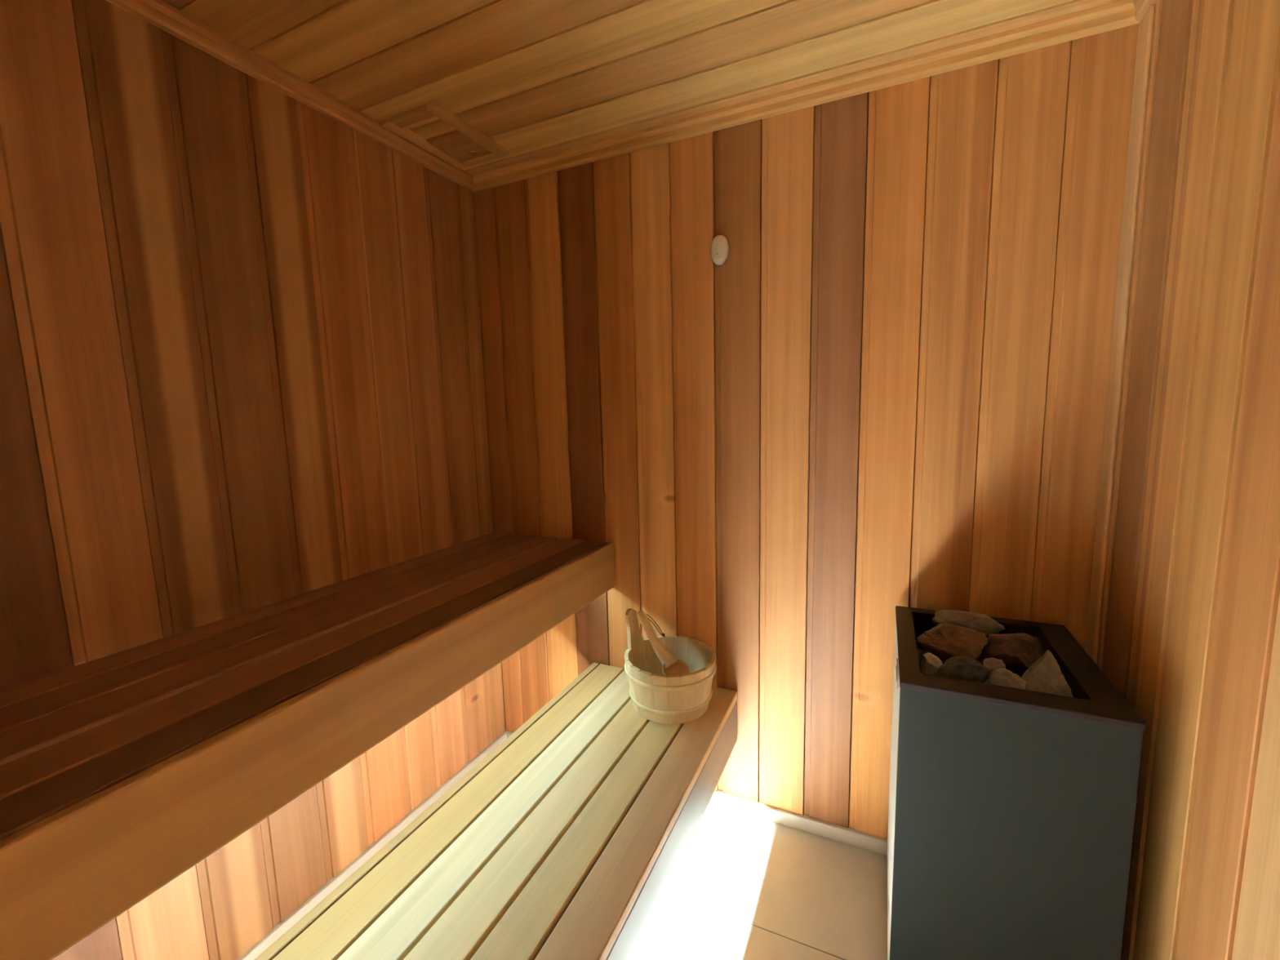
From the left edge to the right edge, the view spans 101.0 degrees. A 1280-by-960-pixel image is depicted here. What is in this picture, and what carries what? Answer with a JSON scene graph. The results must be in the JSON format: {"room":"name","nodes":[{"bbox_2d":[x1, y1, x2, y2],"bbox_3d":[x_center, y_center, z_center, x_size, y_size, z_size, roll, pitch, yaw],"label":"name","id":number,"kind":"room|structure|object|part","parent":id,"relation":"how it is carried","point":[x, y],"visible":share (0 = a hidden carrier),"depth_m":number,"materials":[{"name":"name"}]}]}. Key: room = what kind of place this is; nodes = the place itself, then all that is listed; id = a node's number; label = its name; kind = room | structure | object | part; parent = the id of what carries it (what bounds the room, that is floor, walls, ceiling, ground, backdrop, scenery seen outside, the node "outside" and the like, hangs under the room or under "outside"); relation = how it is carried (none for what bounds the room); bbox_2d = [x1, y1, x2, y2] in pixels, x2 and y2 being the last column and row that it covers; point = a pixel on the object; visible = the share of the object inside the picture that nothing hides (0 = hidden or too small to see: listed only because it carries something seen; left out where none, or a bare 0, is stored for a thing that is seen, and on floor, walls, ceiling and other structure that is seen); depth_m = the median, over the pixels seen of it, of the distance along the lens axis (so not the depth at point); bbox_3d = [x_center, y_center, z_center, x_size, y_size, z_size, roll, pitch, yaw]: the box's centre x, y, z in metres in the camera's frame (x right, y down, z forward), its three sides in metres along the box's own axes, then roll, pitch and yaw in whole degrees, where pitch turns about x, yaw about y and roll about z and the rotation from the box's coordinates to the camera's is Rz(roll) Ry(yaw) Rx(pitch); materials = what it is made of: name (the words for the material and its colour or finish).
{"room":"sauna","nodes":[
{"label":"sauna","id":0,"kind":"room"},
{"bbox_2d":[0,0,505,959],"bbox_3d":[-1.058,0.126,1.086,0.062,2.198,2.184,2,8,25],"label":"wall","id":1,"kind":"structure","parent":0,"point":[241,360],"depth_m":1.20,"materials":[{"name":"brown wood"}]},
{"bbox_2d":[106,0,473,192],"bbox_3d":[-1.044,-0.930,0.934,0.027,0.042,2.160,2,8,25],"label":"trim","id":2,"kind":"structure","parent":1,"relation":"attached to","point":[158,13],"depth_m":1.27,"materials":[{"name":"brown wood"}]},
{"bbox_2d":[0,532,614,959],"bbox_3d":[-0.777,0.424,0.997,0.525,0.162,2.153,2,8,25],"label":"bench","id":3,"kind":"object","parent":1,"relation":"attached to","point":[122,772],"visible":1,"depth_m":0.87,"materials":[{"name":"brown wood"}]},
{"bbox_2d":[237,729,508,959],"bbox_3d":[-0.999,1.189,1.216,0.022,0.045,2.160,2,8,25],"label":"baseboard","id":4,"kind":"structure","parent":1,"relation":"attached to","point":[281,927],"depth_m":1.56,"materials":[{"name":"beige wood"}]},
{"bbox_2d":[161,0,1119,175],"bbox_3d":[-0.213,-0.954,0.545,2.059,0.062,2.360,2,8,25],"label":"ceiling","id":5,"kind":"structure","parent":0,"point":[538,78],"depth_m":1.24,"materials":[{"name":"brown wood"}]},
{"bbox_2d":[380,101,508,168],"bbox_3d":[-0.585,-1.042,1.612,0.211,0.013,0.310,2,8,25],"label":"ceiling vent","id":6,"kind":"object","parent":5,"relation":"in","point":[454,147],"visible":1,"depth_m":1.61,"materials":[{"name":"brown wood"}]},
{"bbox_3d":[-0.663,-1.044,1.649,0.038,0.013,0.310,2,8,25],"label":"rail","id":7,"kind":"part","parent":6,"relation":"part of","materials":[{"name":"brown wood"}]},
{"bbox_3d":[-0.563,-1.049,1.660,0.134,0.008,0.148,2,8,25],"label":"sliding panel","id":8,"kind":"part","parent":6,"relation":"part of","materials":[{"name":"brown wood"}]},
{"bbox_3d":[-0.506,-1.039,1.576,0.038,0.013,0.310,2,8,25],"label":"rail","id":9,"kind":"part","parent":6,"relation":"part of","materials":[{"name":"brown wood"}]},
{"bbox_2d":[639,803,887,959],"bbox_3d":[-0.158,1.281,0.827,2.059,0.080,2.360,2,8,25],"label":"floor","id":10,"kind":"structure","parent":0,"point":[745,886],"depth_m":1.45,"materials":[{"name":"beige tile"}]},
{"bbox_2d":[886,605,1145,959],"bbox_3d":[0.794,0.770,1.232,0.379,0.784,0.453,2,8,25],"label":"heater","id":11,"kind":"object","parent":10,"relation":"on","point":[1011,811],"visible":0.99,"depth_m":1.02,"materials":[{"name":"grey paint"}]},
{"bbox_3d":[0.627,0.756,1.308,0.004,0.743,0.442,2,8,25],"label":"panel","id":12,"kind":"part","parent":11,"relation":"part of","materials":[{"name":"grey metal"}]},
{"bbox_2d":[920,652,942,675],"bbox_3d":[0.644,0.412,1.166,0.041,0.055,0.053,2,8,25],"label":"stone","id":13,"kind":"object","parent":11,"relation":"in","point":[931,663],"visible":0.72,"depth_m":1.15,"materials":[{"name":"beige stone"}]},
{"bbox_2d":[916,622,987,662],"bbox_3d":[0.722,0.377,1.225,0.142,0.091,0.104,2,8,25],"label":"stone","id":14,"kind":"object","parent":11,"relation":"in","point":[944,641],"visible":0.91,"depth_m":1.20,"materials":[{"name":"brown stone"}]},
{"bbox_2d":[933,655,989,683],"bbox_3d":[0.671,0.410,1.109,0.105,0.079,0.059,-1,7,7],"label":"stone","id":15,"kind":"object","parent":11,"relation":"in","point":[960,667],"visible":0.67,"depth_m":1.08,"materials":[{"name":"grey stone"}]},
{"bbox_2d":[932,609,1004,636],"bbox_3d":[0.822,0.361,1.327,0.158,0.066,0.060,2,8,25],"label":"stone","id":16,"kind":"object","parent":11,"relation":"in","point":[982,623],"visible":0.77,"depth_m":1.30,"materials":[{"name":"grey stone"}]},
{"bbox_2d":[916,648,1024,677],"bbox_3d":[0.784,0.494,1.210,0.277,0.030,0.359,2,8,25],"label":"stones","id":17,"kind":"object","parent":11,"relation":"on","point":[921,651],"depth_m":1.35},
{"bbox_2d":[979,636,987,658],"bbox_3d":[0.818,0.399,1.265,0.074,0.056,0.047,2,8,25],"label":"stone","id":18,"kind":"object","parent":11,"relation":"in","point":[982,655],"visible":0.1,"depth_m":1.25,"materials":[{"name":"brown stone"}]},
{"bbox_2d":[982,657,1005,676],"bbox_3d":[0.750,0.406,1.119,0.042,0.057,0.046,5,10,43],"label":"stone","id":19,"kind":"object","parent":11,"relation":"in","point":[991,664],"visible":0.49,"depth_m":1.11,"materials":[{"name":"brown stone"}]},
{"bbox_2d":[984,667,1026,689],"bbox_3d":[0.733,0.416,1.060,0.067,0.073,0.050,2,8,25],"label":"stone","id":20,"kind":"object","parent":11,"relation":"in","point":[1003,677],"visible":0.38,"depth_m":1.04,"materials":[{"name":"beige stone"}]},
{"bbox_2d":[984,632,1043,672],"bbox_3d":[0.844,0.388,1.190,0.114,0.091,0.109,2,8,25],"label":"stone","id":21,"kind":"object","parent":11,"relation":"in","point":[1018,651],"visible":0.82,"depth_m":1.17,"materials":[{"name":"brown stone"}]},
{"bbox_3d":[0.787,0.437,1.190,0.376,0.111,0.453,2,8,25],"label":"frame","id":22,"kind":"part","parent":11,"relation":"part of","materials":[{"name":"brown metal"}]},
{"bbox_2d":[1021,649,1073,697],"bbox_3d":[0.811,0.392,1.061,0.104,0.104,0.077,2,8,25],"label":"stone","id":23,"kind":"object","parent":11,"relation":"in","point":[1045,675],"visible":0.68,"depth_m":1.04,"materials":[{"name":"beige stone"}]},
{"bbox_2d":[472,23,1138,839],"bbox_3d":[0.278,0.017,1.685,2.059,2.198,0.062,2,8,25],"label":"wall","id":24,"kind":"structure","parent":0,"point":[888,390],"depth_m":1.53,"materials":[{"name":"brown wood"}]},
{"bbox_2d":[253,662,737,959],"bbox_3d":[-0.373,0.898,0.875,0.540,0.174,2.153,2,8,25],"label":"bench","id":25,"kind":"object","parent":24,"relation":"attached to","point":[571,839],"visible":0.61,"depth_m":1.12,"materials":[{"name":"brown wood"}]},
{"bbox_2d":[624,608,716,724],"bbox_3d":[0.087,0.564,1.647,0.300,0.272,0.286,2,8,25],"label":"wooden bucket","id":26,"kind":"object","parent":25,"relation":"on","point":[657,697],"visible":0.94,"depth_m":1.57,"materials":[{"name":"brown wood"}]},
{"bbox_2d":[636,610,689,675],"bbox_3d":[0.075,0.510,1.629,0.084,0.174,0.207,-5,8,-29],"label":"ladle","id":27,"kind":"object","parent":26,"relation":"in","point":[671,665],"visible":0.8,"depth_m":1.61,"materials":[{"name":"brown wood"}]},
{"bbox_3d":[0.045,0.462,1.685,0.073,0.077,0.007,1,7,15],"label":"cord","id":28,"kind":"part","parent":27,"relation":"part of","materials":[{"name":"black fabric"}]},
{"bbox_3d":[0.045,0.497,1.638,0.037,0.149,0.162,-8,10,-44],"label":"handle","id":29,"kind":"part","parent":27,"relation":"part of","materials":[{"name":"brown wood"}]},
{"bbox_2d":[662,659,689,675],"bbox_3d":[0.106,0.583,1.588,0.084,0.034,0.084,19,29,22],"label":"bowl","id":30,"kind":"object","parent":27,"relation":"on","point":[670,667],"depth_m":1.60,"materials":[{"name":"brown wood"}]},
{"bbox_2d":[506,731,887,855],"bbox_3d":[0.292,1.085,1.791,1.837,0.045,0.022,2,8,25],"label":"baseboard","id":31,"kind":"structure","parent":24,"relation":"attached to","point":[851,836],"depth_m":1.68,"materials":[{"name":"beige wood"}]},
{"bbox_2d":[711,235,728,265],"bbox_3d":[0.234,-0.681,1.562,0.053,0.083,0.023,2,8,25],"label":"wall sensor","id":32,"kind":"object","parent":24,"relation":"attached to","point":[719,245],"visible":1,"depth_m":1.55,"materials":[{"name":"beige plastic"}]},
{"bbox_2d":[473,0,1140,192],"bbox_3d":[0.234,-1.034,1.512,1.859,0.042,0.027,2,8,25],"label":"trim","id":33,"kind":"structure","parent":24,"relation":"attached to","point":[1119,14],"depth_m":1.37,"materials":[{"name":"brown wood"}]},
{"bbox_2d":[1097,0,1279,959],"bbox_3d":[0.688,0.183,0.286,0.062,2.198,2.188,2,8,25],"label":"wall","id":34,"kind":"structure","parent":0,"point":[1189,637],"depth_m":0.87,"materials":[{"name":"brown wood"}]},
{"bbox_2d":[1084,4,1155,665],"bbox_3d":[1.093,0.056,1.243,0.008,2.092,0.062,2,8,25],"label":"trim","id":35,"kind":"structure","parent":34,"relation":"attached to","point":[1144,33],"depth_m":1.18,"materials":[{"name":"brown wood"}]},
{"bbox_2d":[1133,0,1157,21],"bbox_3d":[0.621,-0.875,0.170,0.027,0.042,2.160,2,8,25],"label":"trim","id":36,"kind":"structure","parent":34,"relation":"attached to","point":[1141,6],"depth_m":1.11,"materials":[{"name":"brown wood"}]}
]}

